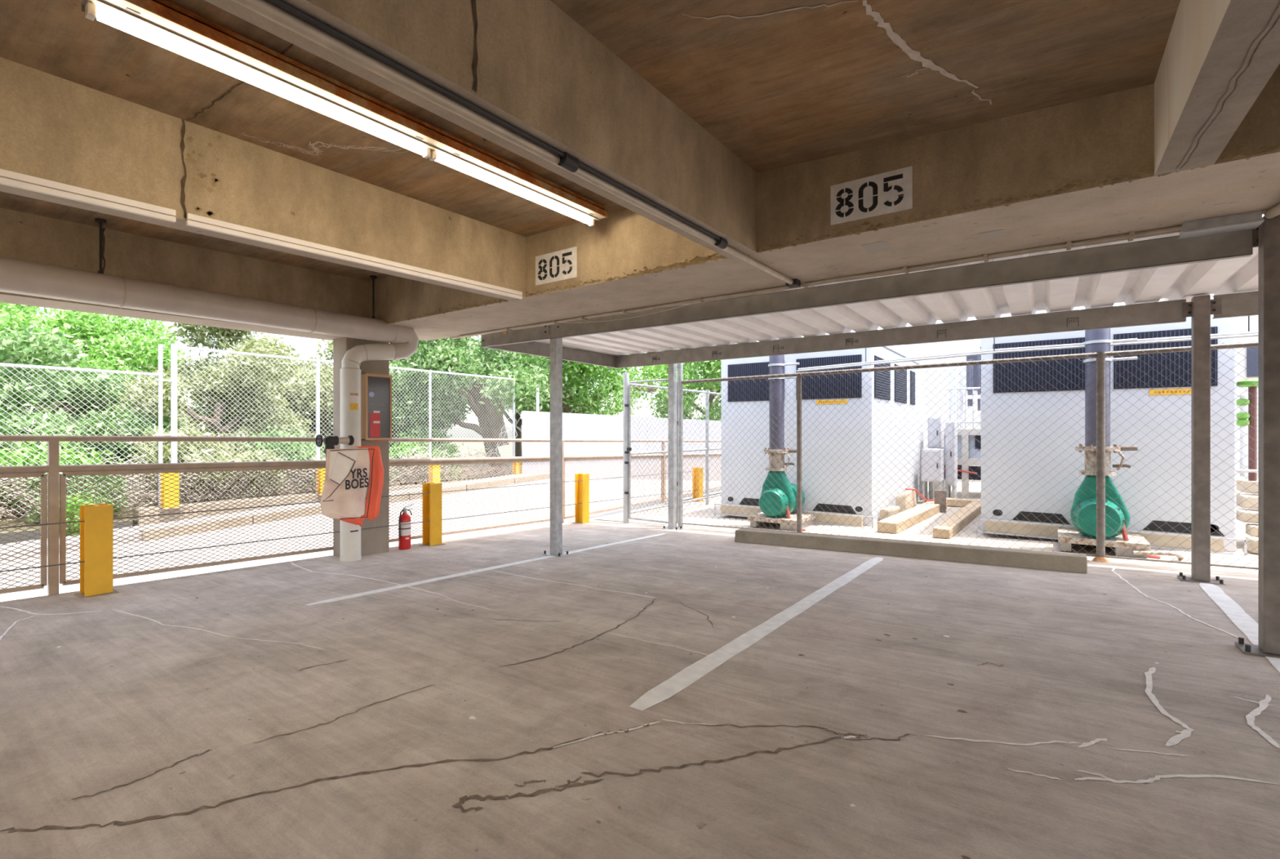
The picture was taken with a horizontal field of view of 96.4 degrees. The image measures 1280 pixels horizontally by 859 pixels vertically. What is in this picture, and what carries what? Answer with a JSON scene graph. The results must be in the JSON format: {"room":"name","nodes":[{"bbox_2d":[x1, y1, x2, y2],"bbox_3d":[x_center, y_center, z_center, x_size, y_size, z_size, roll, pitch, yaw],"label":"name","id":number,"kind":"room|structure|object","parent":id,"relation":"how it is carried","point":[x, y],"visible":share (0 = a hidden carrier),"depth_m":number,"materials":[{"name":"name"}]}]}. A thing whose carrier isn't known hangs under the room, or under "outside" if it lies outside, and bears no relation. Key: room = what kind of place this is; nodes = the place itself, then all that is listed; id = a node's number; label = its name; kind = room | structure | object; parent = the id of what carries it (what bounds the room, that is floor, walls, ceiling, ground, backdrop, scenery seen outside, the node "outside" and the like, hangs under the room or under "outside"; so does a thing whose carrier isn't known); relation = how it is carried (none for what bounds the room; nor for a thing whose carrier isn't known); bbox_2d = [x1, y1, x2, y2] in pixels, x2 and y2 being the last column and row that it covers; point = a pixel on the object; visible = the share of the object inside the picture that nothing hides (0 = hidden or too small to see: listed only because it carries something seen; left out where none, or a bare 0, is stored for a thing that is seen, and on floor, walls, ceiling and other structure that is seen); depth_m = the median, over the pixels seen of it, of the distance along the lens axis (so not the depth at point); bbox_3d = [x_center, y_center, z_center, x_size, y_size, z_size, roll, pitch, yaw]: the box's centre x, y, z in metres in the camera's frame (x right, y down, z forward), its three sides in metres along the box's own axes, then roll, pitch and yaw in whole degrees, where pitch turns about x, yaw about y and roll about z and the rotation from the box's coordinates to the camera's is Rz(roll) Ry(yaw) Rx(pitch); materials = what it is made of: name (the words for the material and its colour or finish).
{"room":"parking garage","nodes":[
{"label":"parking garage","id":0,"kind":"room"},
{"bbox_2d":[0,441,522,533],"bbox_3d":[-23.361,1.420,29.023,48.220,0.200,100.000,0,0,36],"label":"terrain","id":1,"kind":"structure","parent":0,"point":[478,443],"depth_m":14.10,"materials":[{"name":"soil"}]},
{"bbox_2d":[0,302,71,364],"bbox_3d":[-15.163,-2.018,11.248,5.781,7.090,5.776,0,0,11],"label":"tree","id":2,"kind":"object","parent":1,"relation":"on","point":[5,308],"visible":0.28,"depth_m":11.87,"materials":[{"name":"green plant"}]},
{"bbox_2d":[0,433,125,515],"bbox_3d":[-10.466,0.859,9.538,2.137,1.631,2.861,0,0,31],"label":"shrub","id":3,"kind":"object","parent":1,"relation":"on","point":[10,454],"visible":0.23,"depth_m":9.50,"materials":[{"name":"green plant"}]},
{"bbox_2d":[5,457,134,523],"bbox_3d":[-9.035,1.092,9.108,1.637,1.256,1.477,0,0,36],"label":"shrub","id":4,"kind":"object","parent":1,"relation":"on","point":[24,494],"visible":0.16,"depth_m":8.98,"materials":[{"name":"green plant"}]},
{"bbox_2d":[58,488,116,537],"bbox_3d":[-8.522,1.305,8.675,0.762,0.773,1.094,0,0,-19],"label":"shrub","id":5,"kind":"object","parent":1,"relation":"on","point":[74,498],"visible":0.37,"depth_m":8.43,"materials":[{"name":"green plant"}]},
{"bbox_2d":[0,317,189,483],"bbox_3d":[-11.532,-0.245,11.139,4.043,3.554,3.863,0,0,17],"label":"tree","id":6,"kind":"object","parent":1,"relation":"on","point":[11,348],"visible":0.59,"depth_m":10.75,"materials":[{"name":"green plant"}]},
{"bbox_2d":[0,302,195,432],"bbox_3d":[-14.284,-1.051,14.307,4.392,5.202,5.071,0,0,-1],"label":"tree","id":7,"kind":"object","parent":1,"relation":"on","point":[105,345],"visible":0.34,"depth_m":14.82,"materials":[{"name":"green plant"}]},
{"bbox_2d":[126,421,250,502],"bbox_3d":[-8.912,0.732,11.232,2.133,1.812,2.256,0,0,-10],"label":"shrub","id":8,"kind":"object","parent":1,"relation":"on","point":[166,445],"visible":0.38,"depth_m":10.75,"materials":[{"name":"green plant"}]},
{"bbox_2d":[84,330,315,492],"bbox_3d":[-9.895,-0.329,13.014,4.250,3.690,3.714,0,0,-43],"label":"tree","id":9,"kind":"object","parent":1,"relation":"on","point":[260,348],"visible":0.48,"depth_m":12.99,"materials":[{"name":"green plant"}]},
{"bbox_2d":[180,446,289,500],"bbox_3d":[-7.814,0.931,11.113,1.760,1.174,1.414,0,0,-32],"label":"shrub","id":10,"kind":"object","parent":1,"relation":"on","point":[260,457],"visible":0.37,"depth_m":11.01,"materials":[{"name":"green plant"}]},
{"bbox_2d":[154,320,331,435],"bbox_3d":[-10.679,-0.963,15.798,4.487,5.008,4.875,0,0,36],"label":"tree","id":11,"kind":"object","parent":1,"relation":"on","point":[224,335],"visible":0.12,"depth_m":14.58,"materials":[{"name":"green plant"}]},
{"bbox_2d":[0,445,506,527],"bbox_3d":[-7.848,0.975,11.240,1.519,1.209,13.031,0,0,36],"label":"undergrowth","id":12,"kind":"object","parent":1,"relation":"on","point":[486,453],"visible":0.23,"depth_m":11.03,"materials":[{"name":"brown plant"}]},
{"bbox_2d":[237,425,325,491],"bbox_3d":[-7.680,0.725,13.151,2.532,1.658,2.594,0,0,36],"label":"shrub","id":13,"kind":"object","parent":1,"relation":"on","point":[268,446],"visible":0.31,"depth_m":12.38,"materials":[{"name":"green plant"}]},
{"bbox_2d":[244,339,406,444],"bbox_3d":[-8.844,-0.839,16.379,4.303,4.720,4.159,0,0,11],"label":"tree","id":14,"kind":"object","parent":1,"relation":"on","point":[327,406],"visible":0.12,"depth_m":15.08,"materials":[{"name":"green plant"}]},
{"bbox_2d":[321,340,460,431],"bbox_3d":[-8.171,-1.569,18.664,4.669,6.196,4.748,0,0,43],"label":"tree","id":15,"kind":"object","parent":1,"relation":"on","point":[404,362],"visible":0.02,"depth_m":18.12,"materials":[{"name":"green plant"}]},
{"bbox_2d":[322,360,471,453],"bbox_3d":[-7.207,-0.170,17.103,3.966,3.649,3.603,0,0,17],"label":"tree","id":16,"kind":"object","parent":1,"relation":"on","point":[394,377],"visible":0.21,"depth_m":16.27,"materials":[{"name":"green plant"}]},
{"bbox_2d":[389,446,462,483],"bbox_3d":[-5.574,1.055,15.109,1.806,1.214,1.717,0,0,36],"label":"shrub","id":17,"kind":"object","parent":1,"relation":"on","point":[420,451],"visible":0.12,"depth_m":14.93,"materials":[{"name":"green plant"}]},
{"bbox_2d":[389,423,463,483],"bbox_3d":[-6.206,0.765,15.851,1.986,1.863,2.806,0,0,27],"label":"shrub","id":18,"kind":"object","parent":1,"relation":"on","point":[404,446],"visible":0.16,"depth_m":15.71,"materials":[{"name":"green plant"}]},
{"bbox_2d":[391,335,571,476],"bbox_3d":[-4.822,-1.739,17.536,5.454,6.464,5.101,0,0,15],"label":"tree","id":19,"kind":"object","parent":1,"relation":"on","point":[449,354],"visible":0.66,"depth_m":16.31,"materials":[{"name":"green plant"}]},
{"bbox_2d":[446,334,591,464],"bbox_3d":[-4.857,-2.639,22.421,5.784,8.088,5.815,0,0,30],"label":"tree","id":20,"kind":"object","parent":1,"relation":"on","point":[518,452],"visible":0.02,"depth_m":22.38,"materials":[{"name":"green plant"}]},
{"bbox_2d":[502,352,667,415],"bbox_3d":[-1.983,-2.351,19.799,6.059,7.614,6.403,0,0,10],"label":"tree","id":21,"kind":"object","parent":1,"relation":"on","point":[581,401],"visible":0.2,"depth_m":18.76,"materials":[{"name":"green plant"}]},
{"bbox_2d":[0,473,537,562],"bbox_3d":[-4.883,2.080,12.720,0.850,1.760,65.000,0,0,36],"label":"pavement","id":22,"kind":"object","parent":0,"point":[120,539],"visible":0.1,"depth_m":8.43,"materials":[{"name":"concrete"}]},
{"bbox_2d":[138,472,550,541],"bbox_3d":[-4.913,1.463,12.052,0.219,0.585,8.680,0,0,36],"label":"kerb","id":23,"kind":"object","parent":22,"relation":"on","point":[541,474],"visible":0.33,"depth_m":9.89,"materials":[{"name":"concrete"}]},
{"bbox_2d":[511,462,521,474],"bbox_3d":[-3.354,1.061,15.585,0.220,0.562,0.260,0,0,36],"label":"post","id":24,"kind":"object","parent":22,"relation":"on","point":[518,471],"visible":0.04,"depth_m":15.56,"materials":[{"name":"yellow metal"}]},
{"bbox_2d":[535,387,538,411],"bbox_3d":[-2.819,0.125,15.731,0.090,2.550,0.090,0,0,36],"label":"steel post","id":25,"kind":"object","parent":22,"relation":"on","point":[537,388],"visible":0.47,"depth_m":15.70,"materials":[{"name":"white metal"}]},
{"bbox_2d":[133,478,480,525],"bbox_3d":[-5.811,1.585,12.370,0.349,0.629,7.850,0,0,36],"label":"wall","id":26,"kind":"structure","parent":0,"point":[411,486],"depth_m":9.99,"materials":[{"name":"concrete"}]},
{"bbox_2d":[160,472,181,509],"bbox_3d":[-7.755,1.001,9.438,0.220,0.602,0.260,0,0,36],"label":"post","id":27,"kind":"object","parent":26,"relation":"on","point":[166,474],"visible":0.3,"depth_m":9.40,"materials":[{"name":"yellow metal"}]},
{"bbox_2d":[0,343,515,516],"bbox_3d":[-8.297,-0.080,8.852,0.091,2.700,16.735,0,0,36],"label":"fence","id":28,"kind":"object","parent":26,"relation":"on","point":[174,347],"visible":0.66,"depth_m":9.99,"materials":[{"name":"silver metal"}]},
{"bbox_2d":[495,407,522,457],"bbox_3d":[-3.315,0.163,15.790,1.590,1.522,0.382,0,0,-45],"label":"barbed wire","id":29,"kind":"object","parent":28,"relation":"hanging from","point":[511,407],"visible":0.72,"depth_m":15.52,"materials":[{"name":"silver metal"}]},
{"bbox_2d":[316,468,325,495],"bbox_3d":[-6.323,1.021,11.439,0.220,0.562,0.260,0,0,36],"label":"post","id":30,"kind":"object","parent":26,"relation":"on","point":[320,470],"visible":0.24,"depth_m":11.36,"materials":[{"name":"yellow metal"}]},
{"bbox_2d":[428,464,439,483],"bbox_3d":[-4.850,1.036,13.496,0.220,0.532,0.260,0,0,36],"label":"post","id":31,"kind":"object","parent":26,"relation":"on","point":[433,466],"visible":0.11,"depth_m":13.46,"materials":[{"name":"yellow metal"}]},
{"bbox_2d":[0,477,720,601],"bbox_3d":[3.072,2.040,19.323,4.400,1.440,85.000,0,0,36],"label":"road","id":32,"kind":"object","parent":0,"point":[76,587],"visible":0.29,"depth_m":8.93,"materials":[{"name":"concrete"}]},
{"bbox_2d":[0,435,720,595],"bbox_3d":[-2.762,0.804,7.635,0.060,1.770,21.201,0,0,36],"label":"guard railing","id":33,"kind":"object","parent":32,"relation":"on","point":[49,482],"visible":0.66,"depth_m":5.67,"materials":[{"name":"metal"}]},
{"bbox_2d":[0,489,697,572],"bbox_3d":[-3.084,1.121,6.451,0.051,0.412,14.900,0,0,36],"label":"cable","id":34,"kind":"object","parent":33,"relation":"attached to","point":[693,490],"visible":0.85,"depth_m":5.56,"materials":[{"name":"grey metal"}]},
{"bbox_2d":[647,345,720,420],"bbox_3d":[2.924,-1.587,22.262,5.566,5.993,6.066,0,0,7],"label":"tree","id":35,"kind":"object","parent":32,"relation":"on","point":[711,369],"visible":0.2,"depth_m":20.70,"materials":[{"name":"green plant"}]},
{"bbox_2d":[0,0,1180,280],"bbox_3d":[-1.471,-1.655,-4.014,15.720,0.766,17.760,0,0,36],"label":"ceiling","id":36,"kind":"structure","parent":0,"point":[779,83],"depth_m":2.62,"materials":[{"name":"concrete"}]},
{"bbox_2d":[0,207,368,340],"bbox_3d":[-7.986,-1.437,0.026,0.423,1.105,16.745,0,0,36],"label":"ceiling beam","id":37,"kind":"structure","parent":36,"relation":"attached to","point":[27,237],"depth_m":5.05,"materials":[{"name":"concrete"}]},
{"bbox_2d":[0,217,419,561],"bbox_3d":[-6.129,-0.138,1.897,0.331,3.099,11.950,0,0,36],"label":"drain pipe","id":38,"kind":"object","parent":36,"relation":"attached to","point":[16,276],"visible":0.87,"depth_m":5.20,"materials":[{"name":"metal"}]},
{"bbox_2d":[315,434,354,460],"bbox_3d":[-3.177,0.190,5.952,0.165,0.280,0.350,0,0,36],"label":"valve","id":39,"kind":"object","parent":38,"relation":"attached to","point":[330,442],"visible":0.9,"depth_m":5.87,"materials":[{"name":"paint"}]},
{"bbox_2d":[320,445,384,526],"bbox_3d":[-2.987,0.605,6.018,0.132,0.851,0.689,0,0,36],"label":"bag","id":40,"kind":"object","parent":39,"relation":"hanging from","point":[348,470],"visible":1,"depth_m":5.99,"materials":[{"name":"beige fabric"}]},
{"bbox_2d":[0,57,525,300],"bbox_3d":[-5.890,-1.420,-1.625,0.213,1.130,16.500,0,0,36],"label":"ceiling beam","id":41,"kind":"structure","parent":36,"relation":"attached to","point":[54,128],"depth_m":3.17,"materials":[{"name":"concrete"}]},
{"bbox_2d":[0,168,522,299],"bbox_3d":[-3.778,-1.075,1.131,0.024,0.235,9.440,0,0,36],"label":"raceway","id":42,"kind":"object","parent":41,"relation":"attached to","point":[9,178],"visible":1,"depth_m":3.17,"materials":[{"name":"white metal"}]},
{"bbox_2d":[81,0,608,226],"bbox_3d":[-1.139,-1.594,3.195,0.168,0.180,2.850,0,0,36],"label":"fluorescent light","id":43,"kind":"object","parent":36,"relation":"attached to","point":[168,25],"visible":1,"depth_m":2.65,"materials":[{"name":"metal"}]},
{"bbox_2d":[204,0,757,257],"bbox_3d":[-4.118,-1.420,-2.894,0.213,1.130,16.500,0,0,36],"label":"ceiling beam","id":44,"kind":"structure","parent":36,"relation":"attached to","point":[529,64],"depth_m":2.24,"materials":[{"name":"concrete"}]},
{"bbox_2d":[368,63,1279,340],"bbox_3d":[3.262,-1.597,2.598,15.720,0.894,1.058,0,0,36],"label":"ceiling beam","id":45,"kind":"structure","parent":36,"relation":"attached to","point":[1082,170],"depth_m":3.36,"materials":[{"name":"concrete"}]},
{"bbox_2d":[231,0,800,288],"bbox_3d":[-1.794,-1.060,0.312,0.100,0.233,10.420,0,0,36],"label":"conduit","id":46,"kind":"object","parent":45,"relation":"attached to","point":[276,14],"visible":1,"depth_m":1.93,"materials":[{"name":"metal"}]},
{"bbox_2d":[535,246,577,285],"bbox_3d":[-0.711,-1.370,4.809,0.475,0.250,0.005,0,0,36],"label":"sign","id":47,"kind":"object","parent":45,"relation":"attached to","point":[562,264],"visible":1,"depth_m":4.80,"materials":[{"name":"paint"}]},
{"bbox_2d":[451,226,1182,338],"bbox_3d":[0.368,-1.147,5.307,6.820,0.077,0.118,0,0,36],"label":"conduit","id":48,"kind":"object","parent":45,"relation":"attached to","point":[1132,235],"visible":0.99,"depth_m":4.26,"materials":[{"name":"metal"}]},
{"bbox_2d":[830,165,912,225],"bbox_3d":[1.343,-1.359,3.340,0.455,0.238,0.005,0,0,36],"label":"sign","id":49,"kind":"object","parent":45,"relation":"attached to","point":[889,192],"visible":1,"depth_m":3.33,"materials":[{"name":"paint"}]},
{"bbox_2d":[1177,204,1279,239],"bbox_3d":[3.497,-1.158,2.638,1.385,0.099,0.788,0,0,36],"label":"junction box","id":50,"kind":"object","parent":45,"relation":"attached to","point":[1247,220],"visible":0.93,"depth_m":3.17,"materials":[{"name":"metal"}]},
{"bbox_2d":[1154,0,1279,176],"bbox_3d":[-2.369,-1.420,-4.146,0.195,1.130,16.500,0,0,36],"label":"ceiling beam","id":51,"kind":"structure","parent":36,"relation":"attached to","point":[1219,56],"depth_m":1.97,"materials":[{"name":"concrete"}]},
{"bbox_2d":[522,410,720,480],"bbox_3d":[0.094,0.595,16.137,6.704,2.210,0.090,0,0,-10],"label":"wall","id":52,"kind":"structure","parent":0,"point":[535,424],"depth_m":15.89,"materials":[{"name":"paint"}]},
{"bbox_2d":[0,519,1279,858],"bbox_3d":[-0.566,1.092,-2.829,15.626,1.496,20.740,0,0,36],"label":"floor","id":53,"kind":"structure","parent":0,"point":[919,708],"depth_m":2.49,"materials":[{"name":"concrete"}]},
{"bbox_2d":[74,502,119,598],"bbox_3d":[-4.461,0.990,4.694,0.230,0.739,0.230,0,0,36],"label":"post","id":54,"kind":"object","parent":53,"relation":"on","point":[96,532],"visible":0.96,"depth_m":4.65,"materials":[{"name":"yellow metal"}]},
{"bbox_2d":[0,471,695,528],"bbox_3d":[-3.084,0.775,6.451,0.051,0.278,14.900,0,0,36],"label":"cable","id":55,"kind":"object","parent":54,"relation":"attached to","point":[691,471],"visible":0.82,"depth_m":5.44,"materials":[{"name":"grey metal"}]},
{"bbox_2d":[333,337,389,556],"bbox_3d":[-3.210,0.217,6.596,0.300,2.555,0.510,0,0,36],"label":"pillar","id":56,"kind":"structure","parent":53,"relation":"on","point":[373,540],"depth_m":6.50,"materials":[{"name":"concrete"}]},
{"bbox_2d":[360,373,391,441],"bbox_3d":[-3.002,-0.242,6.472,0.184,0.755,0.310,0,0,36],"label":"cabinet","id":57,"kind":"object","parent":56,"relation":"attached to","point":[375,388],"visible":0.95,"depth_m":6.39,"materials":[{"name":"grey metal"}]},
{"bbox_2d":[398,503,413,549],"bbox_3d":[-2.839,1.178,6.946,0.178,0.538,0.146,0,0,-27],"label":"fire extinguisher","id":58,"kind":"object","parent":53,"relation":"on","point":[404,531],"visible":1,"depth_m":6.88,"materials":[{"name":"red metal"}]},
{"bbox_2d":[418,482,445,546],"bbox_3d":[-2.633,1.076,7.247,0.230,0.792,0.230,0,0,36],"label":"post","id":59,"kind":"object","parent":53,"relation":"on","point":[432,501],"visible":0.92,"depth_m":7.22,"materials":[{"name":"yellow metal"}]},
{"bbox_2d":[305,533,666,605],"bbox_3d":[-1.071,1.401,6.227,0.107,0.176,4.821,0,0,36],"label":"parking line","id":60,"kind":"object","parent":53,"relation":"on","point":[399,586],"depth_m":5.34,"materials":[{"name":"paint"}]},
{"bbox_2d":[572,473,591,524],"bbox_3d":[-0.968,1.158,9.573,0.230,0.835,0.230,0,0,36],"label":"post","id":61,"kind":"object","parent":53,"relation":"on","point":[581,487],"visible":0.94,"depth_m":9.55,"materials":[{"name":"yellow metal"}]},
{"bbox_2d":[629,556,883,710],"bbox_3d":[1.284,1.298,4.332,0.138,0.168,4.500,0,0,36],"label":"parking line","id":62,"kind":"object","parent":53,"relation":"on","point":[692,673],"depth_m":3.30,"materials":[{"name":"paint"}]},
{"bbox_2d":[481,214,1279,657],"bbox_3d":[2.607,0.108,5.470,9.333,2.819,2.977,0,0,36],"label":"canopy","id":63,"kind":"object","parent":53,"relation":"on","point":[1242,268],"visible":0.93,"depth_m":4.99,"materials":[{"name":"metal"}]},
{"bbox_2d":[734,528,1087,573],"bbox_3d":[2.730,1.316,6.403,3.585,0.264,0.206,0,0,36],"label":"concrete curb","id":64,"kind":"object","parent":53,"relation":"on","point":[1024,558],"visible":1,"depth_m":6.08,"materials":[{"name":"concrete"}]},
{"bbox_2d":[677,340,1257,571],"bbox_3d":[3.970,0.217,6.476,8.356,2.653,0.150,0,0,37],"label":"fence","id":65,"kind":"object","parent":53,"relation":"on","point":[1100,556],"visible":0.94,"depth_m":6.50,"materials":[{"name":"metal"}]},
{"bbox_2d":[626,377,677,524],"bbox_3d":[0.208,0.340,9.224,1.000,2.294,0.054,0,0,35],"label":"gate","id":66,"kind":"object","parent":65,"relation":"attached to","point":[629,448],"visible":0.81,"depth_m":9.33,"materials":[{"name":"metal"}]},
{"bbox_2d":[1199,582,1279,672],"bbox_3d":[3.847,1.251,3.604,0.127,0.115,3.144,0,0,37],"label":"parking line","id":67,"kind":"object","parent":53,"relation":"on","point":[1242,620],"depth_m":3.90,"materials":[{"name":"paint"}]},
{"bbox_2d":[591,480,1257,570],"bbox_3d":[22.713,1.269,25.370,20.600,0.618,52.300,0,0,36],"label":"ground","id":68,"kind":"structure","parent":0,"point":[837,530],"depth_m":7.91,"materials":[{"name":"beige concrete"}]},
{"bbox_2d":[622,373,720,523],"bbox_3d":[1.376,0.321,11.796,0.115,2.522,5.685,0,0,35],"label":"fence","id":69,"kind":"object","parent":68,"relation":"on","point":[625,375],"visible":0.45,"depth_m":10.18,"materials":[{"name":"metal"}]},
{"bbox_2d":[692,466,704,502],"bbox_3d":[1.263,1.205,12.501,0.230,0.750,0.230,0,0,36],"label":"post","id":70,"kind":"object","parent":68,"relation":"on","point":[696,470],"visible":0.62,"depth_m":12.49,"materials":[{"name":"yellow metal"}]},
{"bbox_2d":[747,338,816,531],"bbox_3d":[2.243,-0.159,8.799,0.864,3.283,0.880,0,0,36],"label":"pump","id":71,"kind":"object","parent":68,"relation":"on","point":[776,365],"visible":0.84,"depth_m":8.59,"materials":[{"name":"green paint"}]},
{"bbox_2d":[714,346,924,528],"bbox_3d":[3.654,0.056,10.962,2.618,2.852,4.479,0,0,36],"label":"enclosure","id":72,"kind":"object","parent":68,"relation":"on","point":[757,366],"visible":0.78,"depth_m":9.17,"materials":[{"name":"paint"}]},
{"bbox_2d":[880,505,899,519],"bbox_3d":[3.923,1.330,8.967,0.140,0.220,0.553,0,0,42],"label":"stone block","id":73,"kind":"object","parent":68,"relation":"on","point":[887,510],"visible":0.52,"depth_m":8.79,"materials":[{"name":"beige stone"}]},
{"bbox_2d":[895,489,916,512],"bbox_3d":[4.523,1.228,9.704,0.215,0.424,0.911,0,0,36],"label":"stone block","id":74,"kind":"object","parent":68,"relation":"on","point":[912,493],"visible":0.48,"depth_m":9.40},
{"bbox_2d":[905,488,933,501],"bbox_3d":[4.866,1.124,9.838,0.797,0.264,0.104,0,0,-27],"label":"hose","id":75,"kind":"object","parent":74,"relation":"on","point":[913,489],"visible":0.71,"depth_m":9.75,"materials":[{"name":"red rubber"}]},
{"bbox_2d":[877,500,947,533],"bbox_3d":[4.425,1.359,9.143,0.260,0.150,3.187,0,0,39],"label":"timber beam","id":76,"kind":"structure","parent":68,"relation":"on","point":[918,513],"depth_m":8.52,"materials":[{"name":"beige wood"}]},
{"bbox_2d":[921,448,944,503],"bbox_3d":[5.721,0.910,11.169,0.340,1.060,0.475,0,0,36],"label":"electrical box","id":77,"kind":"object","parent":68,"relation":"on","point":[927,462],"visible":0.82,"depth_m":11.01,"materials":[{"name":"grey metal"}]},
{"bbox_2d":[927,417,943,499],"bbox_3d":[6.088,0.595,11.768,0.240,1.690,0.475,0,0,36],"label":"tall cabinet","id":78,"kind":"object","parent":68,"relation":"on","point":[931,421],"visible":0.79,"depth_m":11.61,"materials":[{"name":"grey metal"}]},
{"bbox_2d":[933,489,946,512],"bbox_3d":[5.174,1.239,9.855,0.180,0.378,0.050,0,0,36],"label":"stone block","id":79,"kind":"object","parent":68,"relation":"on","point":[942,494],"visible":0.74,"depth_m":9.82,"materials":[{"name":"stone"}]},
{"bbox_2d":[945,422,957,497],"bbox_3d":[6.174,0.639,11.338,0.160,1.579,0.475,0,0,36],"label":"cabinet","id":80,"kind":"object","parent":68,"relation":"on","point":[948,428],"visible":0.94,"depth_m":11.17,"materials":[{"name":"grey metal"}]},
{"bbox_2d":[933,501,981,538],"bbox_3d":[4.972,1.348,8.800,0.200,0.130,3.502,0,0,38],"label":"timber beam","id":81,"kind":"structure","parent":68,"relation":"on","point":[974,509],"depth_m":8.13,"materials":[{"name":"beige wood"}]},
{"bbox_2d":[933,341,981,497],"bbox_3d":[7.461,-0.231,12.233,1.910,3.338,1.620,0,0,36],"label":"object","id":82,"kind":"object","parent":68,"relation":"on","point":[963,441],"visible":0.24,"depth_m":11.93,"materials":[{"name":"white metal"}]},
{"bbox_2d":[963,395,980,399],"bbox_3d":[7.261,-0.690,12.204,0.600,0.080,0.300,0,0,36],"label":"sign","id":83,"kind":"object","parent":82,"relation":"on","point":[968,397],"depth_m":12.17,"materials":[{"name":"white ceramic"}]},
{"bbox_2d":[946,497,981,506],"bbox_3d":[5.949,1.348,10.499,0.650,0.130,0.200,0,0,36],"label":"timber beam","id":84,"kind":"structure","parent":68,"relation":"on","point":[952,502],"depth_m":10.47,"materials":[{"name":"beige wood"}]},
{"bbox_2d":[905,306,1079,480],"bbox_3d":[11.307,-0.975,18.285,4.300,5.350,6.100,0,0,36],"label":"building","id":85,"kind":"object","parent":68,"relation":"on","point":[969,345],"visible":0.09,"depth_m":16.49,"materials":[{"name":"grey"}]},
{"bbox_2d":[1057,328,1159,558],"bbox_3d":[5.306,-0.216,6.532,0.864,3.168,0.880,0,0,36],"label":"pump","id":86,"kind":"object","parent":68,"relation":"on","point":[1095,340],"visible":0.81,"depth_m":6.32,"materials":[{"name":"green paint"}]},
{"bbox_2d":[796,315,1257,372],"bbox_3d":[5.235,-1.258,6.539,7.102,0.783,0.118,0,0,36],"label":"pipe","id":87,"kind":"object","parent":86,"relation":"attached to","point":[1250,333],"visible":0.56,"depth_m":6.99,"materials":[{"name":"metal"}]},
{"bbox_2d":[975,314,1247,555],"bbox_3d":[6.710,-0.002,8.590,2.488,2.736,4.479,0,0,36],"label":"enclosure","id":88,"kind":"object","parent":68,"relation":"on","point":[1224,325],"visible":0.71,"depth_m":6.76,"materials":[{"name":"paint"}]},
{"bbox_2d":[1133,551,1183,560],"bbox_3d":[5.379,1.304,5.936,0.406,0.089,0.068,0,0,24],"label":"pipe","id":89,"kind":"object","parent":68,"relation":"on","point":[1180,557],"visible":0.92,"depth_m":5.91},
{"bbox_2d":[1158,293,1257,510],"bbox_3d":[12.409,-0.475,10.117,4.800,4.350,6.100,0,0,36],"label":"building","id":90,"kind":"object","parent":68,"relation":"on","point":[1242,322],"visible":0.12,"depth_m":8.75,"materials":[{"name":"grey"}]},
{"bbox_2d":[1245,536,1257,553],"bbox_3d":[7.006,1.245,5.534,1.450,0.150,0.844,0,0,36],"label":"stone slab","id":91,"kind":"object","parent":68,"relation":"on","point":[1253,543],"visible":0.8,"depth_m":6.10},
{"bbox_2d":[1245,523,1257,537],"bbox_3d":[7.172,1.120,5.723,1.400,0.120,0.844,0,0,36],"label":"stone slab","id":92,"kind":"object","parent":91,"relation":"on","point":[1253,532],"visible":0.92,"depth_m":6.28,"materials":[{"name":"beige stone"}]},
{"bbox_2d":[1235,508,1257,523],"bbox_3d":[7.253,0.980,5.879,1.450,0.120,0.894,0,0,36],"label":"stone slab","id":93,"kind":"object","parent":92,"relation":"on","point":[1246,515],"visible":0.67,"depth_m":6.39,"materials":[{"name":"beige stone"}]},
{"bbox_2d":[1235,493,1257,508],"bbox_3d":[7.390,0.830,6.027,1.400,0.140,0.894,0,0,36],"label":"stone slab","id":94,"kind":"object","parent":93,"relation":"on","point":[1253,500],"visible":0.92,"depth_m":6.53,"materials":[{"name":"beige stone"}]},
{"bbox_2d":[1236,479,1257,493],"bbox_3d":[7.541,0.670,6.196,1.350,0.140,0.944,0,0,36],"label":"stone slab","id":95,"kind":"object","parent":94,"relation":"on","point":[1246,483],"visible":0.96,"depth_m":6.67,"materials":[{"name":"beige stone"}]},
{"bbox_2d":[1235,377,1257,480],"bbox_3d":[7.580,0.003,6.380,1.500,1.195,0.270,0,0,36],"label":"standpipe","id":96,"kind":"object","parent":95,"relation":"on","point":[1253,389],"visible":0.77,"depth_m":6.67,"materials":[{"name":"metal"}]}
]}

